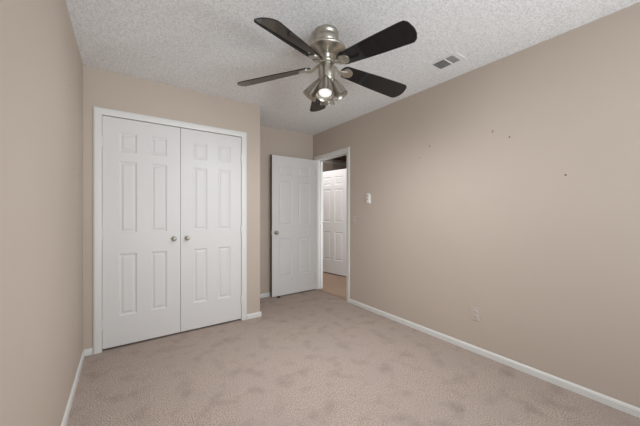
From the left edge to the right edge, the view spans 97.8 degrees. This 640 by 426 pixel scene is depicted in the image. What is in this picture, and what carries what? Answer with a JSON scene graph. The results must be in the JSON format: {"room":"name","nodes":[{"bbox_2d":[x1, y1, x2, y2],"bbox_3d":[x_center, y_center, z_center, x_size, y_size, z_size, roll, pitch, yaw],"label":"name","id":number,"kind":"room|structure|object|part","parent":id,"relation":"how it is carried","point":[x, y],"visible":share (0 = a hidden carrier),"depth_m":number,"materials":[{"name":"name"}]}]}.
{"room":"empty bedroom","nodes":[
{"label":"empty bedroom","id":0,"kind":"room"},
{"bbox_2d":[0,0,82,425],"bbox_3d":[-0.968,-0.020,0.792,0.121,2.440,5.010,0,0,-35],"label":"wall","id":1,"kind":"structure","parent":0,"point":[41,65],"depth_m":1.12,"materials":[{"name":"beige paint"}]},
{"bbox_2d":[61,350,84,425],"bbox_3d":[-0.725,1.173,0.562,0.013,0.053,4.355,0,0,-35],"label":"baseboard","id":2,"kind":"structure","parent":1,"relation":"attached to","point":[71,397],"depth_m":1.80,"materials":[{"name":"white paint"}]},
{"bbox_2d":[83,65,259,349],"bbox_3d":[-1.531,-0.020,3.060,1.576,2.440,0.655,0,0,-35],"label":"wall","id":3,"kind":"structure","parent":0,"point":[101,88],"depth_m":2.69,"materials":[{"name":"beige paint"}]},
{"bbox_2d":[102,116,179,348],"bbox_3d":[-1.634,0.169,2.586,0.616,2.027,0.083,0,0,-35],"label":"door","id":4,"kind":"structure","parent":3,"relation":"in","point":[141,160],"depth_m":2.57,"materials":[{"name":"white paint"}]},
{"bbox_2d":[93,106,246,353],"bbox_3d":[-1.405,0.146,2.799,1.346,2.108,0.115,0,0,-35],"label":"door frame","id":5,"kind":"structure","parent":3,"relation":"attached to","point":[98,112],"depth_m":2.40,"materials":[{"name":"white paint"}]},
{"bbox_2d":[85,292,270,355],"bbox_3d":[-1.040,1.173,3.398,2.742,0.053,0.668,0,0,-35],"label":"baseboard","id":6,"kind":"structure","parent":3,"relation":"attached to","point":[89,351],"depth_m":3.19,"materials":[{"name":"white paint"}]},
{"bbox_2d":[180,128,241,331],"bbox_3d":[-1.124,0.169,2.946,0.626,2.027,0.083,0,0,-35],"label":"door","id":7,"kind":"structure","parent":3,"relation":"in","point":[210,163],"depth_m":2.93,"materials":[{"name":"white paint"}]},
{"bbox_2d":[260,125,312,293],"bbox_3d":[-1.321,-0.020,3.682,2.875,2.440,0.120,0,0,-35],"label":"wall","id":8,"kind":"structure","parent":0,"point":[273,141],"depth_m":4.02,"materials":[{"name":"beige paint"}]},
{"bbox_2d":[323,159,346,171],"bbox_3d":[0.041,-0.020,6.343,2.420,2.440,0.120,0,0,-35],"label":"wall","id":9,"kind":"structure","parent":0,"point":[326,167],"depth_m":6.46,"materials":[{"name":"beige paint"}]},
{"bbox_2d":[323,161,346,165],"bbox_3d":[0.084,-1.153,6.282,2.180,0.045,0.030,0,0,-35],"label":"trim","id":10,"kind":"structure","parent":9,"relation":"attached to","point":[328,162],"depth_m":6.45,"materials":[{"name":"white paint"}]},
{"bbox_2d":[66,272,639,425],"bbox_3d":[0.745,1.250,2.851,5.295,0.100,6.640,0,0,-35],"label":"floor","id":11,"kind":"structure","parent":0,"point":[314,357],"depth_m":2.00,"materials":[{"name":"beige carpet"}]},
{"bbox_2d":[66,0,639,160],"bbox_3d":[0.745,-1.290,2.851,5.295,0.100,6.640,0,0,-35],"label":"ceiling","id":12,"kind":"structure","parent":0,"point":[209,47],"depth_m":1.99,"materials":[{"name":"white paint"}]},
{"bbox_2d":[237,17,416,111],"bbox_3d":[0.079,-0.992,1.890,1.255,0.495,1.237,0,0,-35],"label":"ceiling fan","id":13,"kind":"object","parent":12,"relation":"hanging from","point":[326,48],"visible":1,"depth_m":1.83,"materials":[{"name":"black wood"}]},
{"bbox_3d":[-0.333,-0.964,1.980,0.547,0.091,0.147,0,0,14],"label":"blade","id":14,"kind":"part","parent":13,"relation":"part of","materials":[{"name":"black wood"}]},
{"bbox_3d":[-0.139,-0.964,1.572,0.147,0.091,0.547,0,0,32],"label":"blade","id":15,"kind":"part","parent":13,"relation":"part of","materials":[{"name":"black wood"}]},
{"bbox_3d":[-0.056,-0.841,1.915,0.126,0.147,0.116,0,0,-35],"label":"lamp shade","id":16,"kind":"part","parent":13,"relation":"part of","materials":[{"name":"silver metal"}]},
{"bbox_3d":[-0.004,-0.964,2.290,0.147,0.091,0.547,0,0,-4],"label":"blade","id":17,"kind":"part","parent":13,"relation":"part of","materials":[{"name":"black wood"}]},
{"bbox_3d":[0.033,-0.828,1.817,0.118,0.166,0.120,0,0,-35],"label":"lamp shade","id":18,"kind":"part","parent":13,"relation":"part of","materials":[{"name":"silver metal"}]},
{"bbox_3d":[0.034,-0.829,1.822,0.084,0.118,0.084,0,0,-35],"label":"bulb","id":19,"kind":"part","parent":13,"relation":"part of","materials":[{"name":"white glass"}]},
{"bbox_3d":[0.054,-0.835,2.000,0.113,0.155,0.118,0,0,-35],"label":"lamp shade","id":20,"kind":"part","parent":13,"relation":"part of","materials":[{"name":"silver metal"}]},
{"bbox_3d":[0.134,-0.841,1.893,0.109,0.142,0.109,0,0,-35],"label":"lamp shade","id":21,"kind":"part","parent":13,"relation":"part of","materials":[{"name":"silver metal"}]},
{"bbox_3d":[0.392,-0.964,2.074,0.547,0.091,0.147,0,0,-22],"label":"blade","id":22,"kind":"part","parent":13,"relation":"part of","materials":[{"name":"black wood"}]},
{"bbox_3d":[0.309,-0.964,1.629,0.147,0.091,0.547,0,0,-40],"label":"blade","id":23,"kind":"part","parent":13,"relation":"part of","materials":[{"name":"black wood"}]},
{"bbox_2d":[424,52,465,72],"bbox_3d":[1.027,-1.236,2.305,0.156,0.009,0.286,0,0,-35],"label":"ceiling vent","id":24,"kind":"object","parent":12,"relation":"in","point":[455,57],"visible":1,"depth_m":2.29,"materials":[{"name":"white metal"}]},
{"bbox_2d":[313,2,639,407],"bbox_3d":[0.980,-0.020,3.016,0.121,2.440,6.400,0,0,-35],"label":"wall","id":25,"kind":"structure","parent":0,"point":[507,188],"depth_m":2.12,"materials":[{"name":"beige paint"}]},
{"bbox_2d":[314,147,349,302],"bbox_3d":[0.198,0.156,4.112,0.135,2.088,0.848,0,0,-35],"label":"door frame","id":26,"kind":"structure","parent":25,"relation":"attached to","point":[346,150],"depth_m":4.35,"materials":[{"name":"white paint"}]},
{"bbox_2d":[271,155,316,296],"bbox_3d":[-0.374,0.181,4.155,0.770,2.005,0.151,0,0,-36],"label":"door","id":27,"kind":"structure","parent":26,"relation":"attached to","point":[293,180],"depth_m":4.12,"materials":[{"name":"white paint"}]},
{"bbox_2d":[367,193,370,203],"bbox_3d":[0.596,-0.178,3.433,0.028,0.132,0.056,0,0,-35],"label":"light switch","id":28,"kind":"object","parent":25,"relation":"attached to","point":[368,194],"visible":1,"depth_m":3.42,"materials":[{"name":"white plastic"}]},
{"bbox_2d":[471,306,479,321],"bbox_3d":[1.337,0.869,2.399,0.010,0.112,0.072,0,0,-35],"label":"wall outlet","id":29,"kind":"object","parent":25,"relation":"attached to","point":[475,312],"visible":1,"depth_m":2.40,"materials":[{"name":"beige plastic"}]},
{"bbox_2d":[349,299,639,417],"bbox_3d":[1.583,1.173,2.047,0.013,0.053,4.120,0,0,-35],"label":"baseboard","id":30,"kind":"structure","parent":25,"relation":"attached to","point":[622,406],"depth_m":2.12,"materials":[{"name":"white paint"}]},
{"bbox_3d":[1.053,-0.020,5.013,2.300,2.440,3.220,0,0,-35],"label":"wall","id":31,"kind":"structure","parent":0,"visible":0},
{"bbox_2d":[323,168,346,275],"bbox_3d":[0.238,0.176,5.438,0.758,2.012,0.093,0,0,45],"label":"door","id":32,"kind":"structure","parent":31,"relation":"in","point":[335,181],"depth_m":5.40,"materials":[{"name":"white paint"}]}
]}

